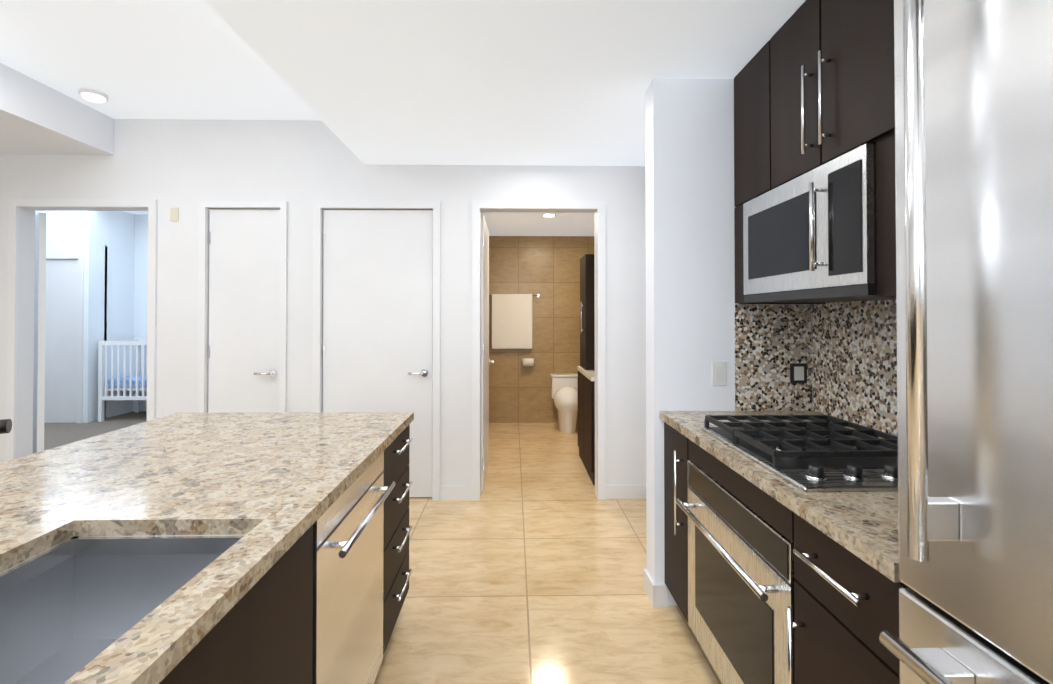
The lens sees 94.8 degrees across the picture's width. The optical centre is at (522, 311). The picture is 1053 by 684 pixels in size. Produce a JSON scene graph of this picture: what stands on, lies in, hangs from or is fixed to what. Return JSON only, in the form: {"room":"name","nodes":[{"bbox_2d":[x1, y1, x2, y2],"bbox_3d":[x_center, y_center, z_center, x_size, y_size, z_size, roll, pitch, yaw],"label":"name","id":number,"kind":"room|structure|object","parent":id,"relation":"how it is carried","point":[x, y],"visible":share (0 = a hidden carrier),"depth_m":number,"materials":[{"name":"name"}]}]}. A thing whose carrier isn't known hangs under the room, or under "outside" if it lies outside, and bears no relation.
{"room":"kitchen","nodes":[
{"label":"kitchen","id":0,"kind":"room"},
{"bbox_2d":[35,211,97,422],"bbox_3d":[-6.239,0.013,6.242,1.379,2.829,0.120,0,-1,-1],"label":"wall","id":1,"kind":"structure","parent":0,"point":[71,232],"depth_m":6.20,"materials":[{"name":"white paint"}]},
{"bbox_2d":[44,259,77,422],"bbox_3d":[-6.048,0.375,6.187,0.752,2.087,0.094,0,-1,-1],"label":"closet door","id":2,"kind":"structure","parent":1,"relation":"in","point":[61,341],"depth_m":6.20,"materials":[{"name":"white wood"}]},
{"bbox_2d":[46,254,83,422],"bbox_3d":[-6.048,0.347,6.171,0.880,2.160,0.022,0,-1,-1],"label":"trim","id":3,"kind":"structure","parent":1,"relation":"attached to","point":[80,329],"depth_m":6.17,"materials":[{"name":"white wood"}]},
{"bbox_2d":[44,411,146,450],"bbox_3d":[-4.786,1.417,5.544,4.500,0.006,3.780,0,-1,-1],"label":"floor","id":4,"kind":"structure","parent":0,"point":[57,434],"depth_m":5.87,"materials":[{"name":"grey carpet"}]},
{"bbox_2d":[98,338,146,421],"bbox_3d":[-4.840,0.906,6.584,1.270,1.050,0.650,0,-1,-1],"label":"crib","id":5,"kind":"object","parent":4,"relation":"on","point":[121,370],"visible":0.29,"depth_m":6.27,"materials":[{"name":"white paint"}]},
{"bbox_2d":[104,246,106,418],"bbox_3d":[-6.053,0.279,6.443,1.000,2.300,0.040,0,-1,-1],"label":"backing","id":6,"kind":"object","parent":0,"point":[104,338],"visible":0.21,"depth_m":6.44,"materials":[{"name":"black"}]},
{"bbox_2d":[96,211,134,420],"bbox_3d":[-5.616,0.017,6.625,0.120,2.829,0.619,0,-1,-1],"label":"wall","id":7,"kind":"structure","parent":0,"point":[115,236],"depth_m":6.62,"materials":[{"name":"white paint"}]},
{"bbox_2d":[133,214,147,410],"bbox_3d":[-4.123,0.021,7.022,3.120,2.829,0.119,0,-1,-1],"label":"wall","id":8,"kind":"structure","parent":0,"point":[140,272],"depth_m":6.94,"materials":[{"name":"white paint"}]},
{"bbox_2d":[0,0,320,213],"bbox_3d":[-2.576,-1.504,2.305,9.200,0.120,11.200,0,-1,-1],"label":"ceiling","id":9,"kind":"structure","parent":0,"point":[170,59],"depth_m":2.77,"materials":[{"name":"white paint"}]},
{"bbox_2d":[0,63,113,154],"bbox_3d":[-3.801,-1.331,0.130,1.670,0.269,6.900,0,-1,-1],"label":"ceiling soffit","id":10,"kind":"object","parent":9,"relation":"attached to","point":[37,117],"depth_m":3.20,"materials":[{"name":"paint"}]},
{"bbox_2d":[78,88,108,103],"bbox_3d":[-2.822,-1.407,3.189,0.150,0.055,0.150,0,-1,-1],"label":"dome ceiling light","id":11,"kind":"object","parent":9,"relation":"attached to","point":[93,96],"visible":1,"depth_m":3.15,"materials":[{"name":"white glass"}]},
{"bbox_2d":[0,119,645,497],"bbox_3d":[-1.816,-0.014,3.663,5.770,2.829,0.120,0,-1,-1],"label":"wall","id":12,"kind":"structure","parent":0,"point":[185,166],"depth_m":3.62,"materials":[{"name":"white paint"}]},
{"bbox_2d":[33,212,46,453],"bbox_3d":[-4.057,0.318,4.007,0.885,2.156,0.194,0,-1,38],"label":"open bedroom door","id":13,"kind":"structure","parent":12,"relation":"in","point":[39,335],"depth_m":3.74,"materials":[{"name":"white wood"}]},
{"bbox_2d":[6,199,157,460],"bbox_3d":[-3.237,0.287,3.563,1.065,2.225,0.022,0,-1,-1],"label":"door frame","id":14,"kind":"structure","parent":12,"relation":"attached to","point":[12,299],"depth_m":3.56,"materials":[{"name":"white wood"}]},
{"bbox_2d":[170,208,178,220],"bbox_3d":[-2.580,-0.720,3.594,0.060,0.100,0.006,0,-1,-1],"label":"thermostat","id":15,"kind":"object","parent":12,"relation":"attached to","point":[174,214],"visible":1,"depth_m":3.59,"materials":[{"name":"beige plastic"}]},
{"bbox_2d":[198,201,287,412],"bbox_3d":[-2.069,0.292,3.584,0.638,2.215,0.022,0,-1,-1],"label":"trim","id":16,"kind":"structure","parent":12,"relation":"attached to","point":[205,205],"depth_m":3.58,"materials":[{"name":"white wood"}]},
{"bbox_2d":[208,209,279,412],"bbox_3d":[-2.069,0.313,3.604,0.534,2.153,0.094,0,-1,-1],"label":"closet door","id":17,"kind":"structure","parent":12,"relation":"in","point":[244,314],"depth_m":3.61,"materials":[{"name":"white wood"}]},
{"bbox_2d":[312,200,440,499],"bbox_3d":[-1.083,0.287,3.603,0.940,2.225,0.022,0,-1,-1],"label":"trim","id":18,"kind":"structure","parent":12,"relation":"attached to","point":[319,205],"depth_m":3.60,"materials":[{"name":"white wood"}]},
{"bbox_2d":[323,210,432,496],"bbox_3d":[-1.083,0.313,3.622,0.816,2.153,0.094,0,-1,-1],"label":"closet door","id":19,"kind":"structure","parent":12,"relation":"in","point":[377,310],"depth_m":3.63,"materials":[{"name":"white wood"}]},
{"bbox_2d":[481,214,493,491],"bbox_3d":[-0.304,0.320,4.191,0.094,2.156,0.878,0,-1,-1],"label":"open bathroom door","id":20,"kind":"structure","parent":12,"relation":"in","point":[485,360],"depth_m":3.92,"materials":[{"name":"white wood"}]},
{"bbox_2d":[472,200,605,499],"bbox_3d":[0.124,0.285,3.625,1.000,2.230,0.022,0,-1,-1],"label":"door frame","id":21,"kind":"structure","parent":12,"relation":"attached to","point":[478,205],"depth_m":3.62,"materials":[{"name":"white wood"}]},
{"bbox_2d":[440,485,667,606],"bbox_3d":[-1.863,1.343,2.906,5.650,0.100,1.362,0,-1,-1],"label":"baseboard","id":22,"kind":"structure","parent":12,"relation":"attached to","point":[657,594],"depth_m":3.60,"materials":[{"name":"white wood"}]},
{"bbox_2d":[204,0,805,165],"bbox_3d":[0.273,-1.300,0.204,2.780,0.329,6.900,0,-1,-1],"label":"ceiling soffit","id":23,"kind":"structure","parent":0,"point":[479,82],"depth_m":2.19,"materials":[{"name":"white paint"}]},
{"bbox_2d":[481,212,593,235],"bbox_3d":[0.315,-1.011,5.013,1.518,0.050,2.478,0,-1,-1],"label":"ceiling","id":24,"kind":"structure","parent":0,"point":[533,224],"depth_m":5.46,"materials":[{"name":"white paint"}]},
{"bbox_2d":[542,213,556,216],"bbox_3d":[0.276,-0.982,4.952,0.150,0.008,0.150,0,-1,-1],"label":"recessed light","id":25,"kind":"object","parent":24,"relation":"in","point":[549,215],"visible":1,"depth_m":4.94,"materials":[{"name":"white"}]},
{"bbox_2d":[489,236,593,422],"bbox_3d":[0.291,0.013,6.302,1.518,2.829,0.120,0,-1,-1],"label":"wall","id":26,"kind":"structure","parent":0,"point":[546,269],"depth_m":6.24,"materials":[{"name":"tile"}]},
{"bbox_2d":[489,294,539,348],"bbox_3d":[-0.117,0.127,6.191,0.680,0.700,0.082,0,-1,-1],"label":"towel rail","id":27,"kind":"object","parent":26,"relation":"attached to","point":[511,321],"visible":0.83,"depth_m":6.15,"materials":[{"name":"white fabric"}]},
{"bbox_2d":[521,358,535,365],"bbox_3d":[0.077,0.647,6.170,0.187,0.100,0.120,0,-1,-1],"label":"toilet paper holder","id":28,"kind":"object","parent":26,"relation":"attached to","point":[528,362],"visible":0.98,"depth_m":6.12,"materials":[{"name":"white paper"}]},
{"bbox_2d":[374,422,721,683],"bbox_3d":[-2.576,1.436,2.274,9.200,0.100,11.200,0,-1,-1],"label":"floor","id":29,"kind":"structure","parent":0,"point":[529,566],"depth_m":2.43,"materials":[{"name":"tile"}]},
{"bbox_2d":[0,419,11,433],"bbox_3d":[-2.064,0.912,1.809,0.424,0.941,0.428,0,-1,-1],"label":"bar stool","id":30,"kind":"object","parent":29,"relation":"on","point":[5,425],"visible":0.04,"depth_m":1.98,"materials":[{"name":"black"}]},
{"bbox_2d":[152,416,413,683],"bbox_3d":[-0.790,0.930,0.731,0.714,0.880,3.000,0,-1,-1],"label":"kitchen island","id":31,"kind":"object","parent":29,"relation":"on","point":[327,609],"depth_m":1.24,"materials":[{"name":"wood"}]},
{"bbox_2d":[0,412,413,683],"bbox_3d":[-1.028,0.473,0.735,1.098,0.035,3.044,0,-1,-1],"label":"island countertop","id":32,"kind":"structure","parent":31,"relation":"on","point":[266,474],"depth_m":1.24,"materials":[{"name":"beige stone"}]},
{"bbox_2d":[0,528,247,683],"bbox_3d":[-0.768,0.600,0.610,0.439,0.247,0.934,0,-1,-1],"label":"sink","id":33,"kind":"object","parent":32,"relation":"in","point":[62,600],"depth_m":1.05,"materials":[{"name":"grey metal"}]},
{"bbox_2d":[550,373,577,432],"bbox_3d":[0.543,1.109,5.896,0.360,0.630,0.670,0,-1,-1],"label":"toilet","id":34,"kind":"object","parent":29,"relation":"on","point":[564,391],"visible":0.85,"depth_m":5.69,"materials":[{"name":"white ceramic"}]},
{"bbox_2d":[577,254,594,484],"bbox_3d":[0.812,0.443,4.352,0.543,1.930,0.870,0,-1,-1],"label":"bathroom vanity","id":35,"kind":"object","parent":29,"relation":"on","point":[586,406],"visible":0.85,"depth_m":4.41,"materials":[{"name":"brown wood"}]},
{"bbox_2d":[659,410,909,683],"bbox_3d":[1.007,0.892,1.587,0.778,0.973,1.413,0,-1,-1],"label":"base cabinet","id":36,"kind":"object","parent":29,"relation":"on","point":[781,546],"depth_m":1.38,"materials":[{"name":"wood"}]},
{"bbox_2d":[879,0,1052,683],"bbox_3d":[1.010,0.118,0.397,0.812,2.497,0.948,0,-1,-1],"label":"fridge","id":37,"kind":"object","parent":29,"relation":"on","point":[974,175],"visible":1,"depth_m":0.71,"materials":[{"name":"metal"}]},
{"bbox_2d":[645,78,812,604],"bbox_3d":[1.123,0.137,2.376,1.000,2.499,0.140,0,-1,-1],"label":"wall","id":38,"kind":"structure","parent":0,"point":[690,243],"depth_m":2.31,"materials":[{"name":"paint"}]},
{"bbox_2d":[712,361,726,385],"bbox_3d":[0.935,0.294,2.296,0.070,0.115,0.008,0,-1,-1],"label":"light switch","id":39,"kind":"object","parent":38,"relation":"attached to","point":[719,373],"visible":1,"depth_m":2.29,"materials":[{"name":"white plastic"}]},
{"bbox_2d":[735,305,811,410],"bbox_3d":[1.192,0.219,2.301,0.366,0.503,0.007,0,-1,-1],"label":"backsplash","id":40,"kind":"structure","parent":38,"relation":"attached to","point":[772,342],"depth_m":2.30,"materials":[{"name":"tile"}]},
{"bbox_2d":[790,363,806,382],"bbox_3d":[1.310,0.294,2.295,0.080,0.095,0.008,0,-1,-1],"label":"outlet","id":41,"kind":"object","parent":40,"relation":"attached to","point":[798,372],"visible":1,"depth_m":2.29,"materials":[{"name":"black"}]},
{"bbox_3d":[1.495,0.108,-0.463,0.120,2.499,5.550,0,-1,-1],"label":"wall","id":42,"kind":"structure","parent":0,"visible":0},
{"bbox_2d":[734,44,765,211],"bbox_3d":[1.193,-0.803,2.142,0.370,0.619,0.326,0,-1,-1],"label":"upper cabinet","id":43,"kind":"object","parent":42,"relation":"attached to","point":[750,83],"depth_m":2.14,"materials":[{"name":"brown wood"}]},
{"bbox_2d":[766,0,889,191],"bbox_3d":[1.202,-0.808,1.654,0.370,0.619,0.650,0,-1,-1],"label":"upper cabinet","id":44,"kind":"object","parent":42,"relation":"attached to","point":[814,84],"depth_m":1.62,"materials":[{"name":"brown wood"}]},
{"bbox_2d":[743,144,895,302],"bbox_3d":[1.174,-0.268,1.810,0.420,0.447,0.764,0,-1,-1],"label":"microwave","id":45,"kind":"object","parent":44,"relation":"attached to","point":[810,236],"visible":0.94,"depth_m":1.64,"materials":[{"name":"silver metal"}]},
{"bbox_2d":[812,300,897,436],"bbox_3d":[1.393,-0.016,1.599,0.007,0.958,1.405,0,-1,-1],"label":"backsplash","id":46,"kind":"structure","parent":42,"relation":"attached to","point":[854,361],"depth_m":2.00,"materials":[{"name":"tile"}]},
{"bbox_2d":[876,136,895,296],"bbox_3d":[1.221,-0.275,1.161,0.350,0.457,0.530,0,-1,-1],"label":"upper cabinet","id":47,"kind":"object","parent":42,"relation":"attached to","point":[885,152],"depth_m":1.39,"materials":[{"name":"brown wood"}]},
{"bbox_2d":[886,0,894,135],"bbox_3d":[1.212,-0.813,1.115,0.370,0.619,0.428,0,-1,-1],"label":"upper cabinet","id":48,"kind":"object","parent":42,"relation":"attached to","point":[890,66],"depth_m":1.34,"materials":[{"name":"brown wood"}]}
]}

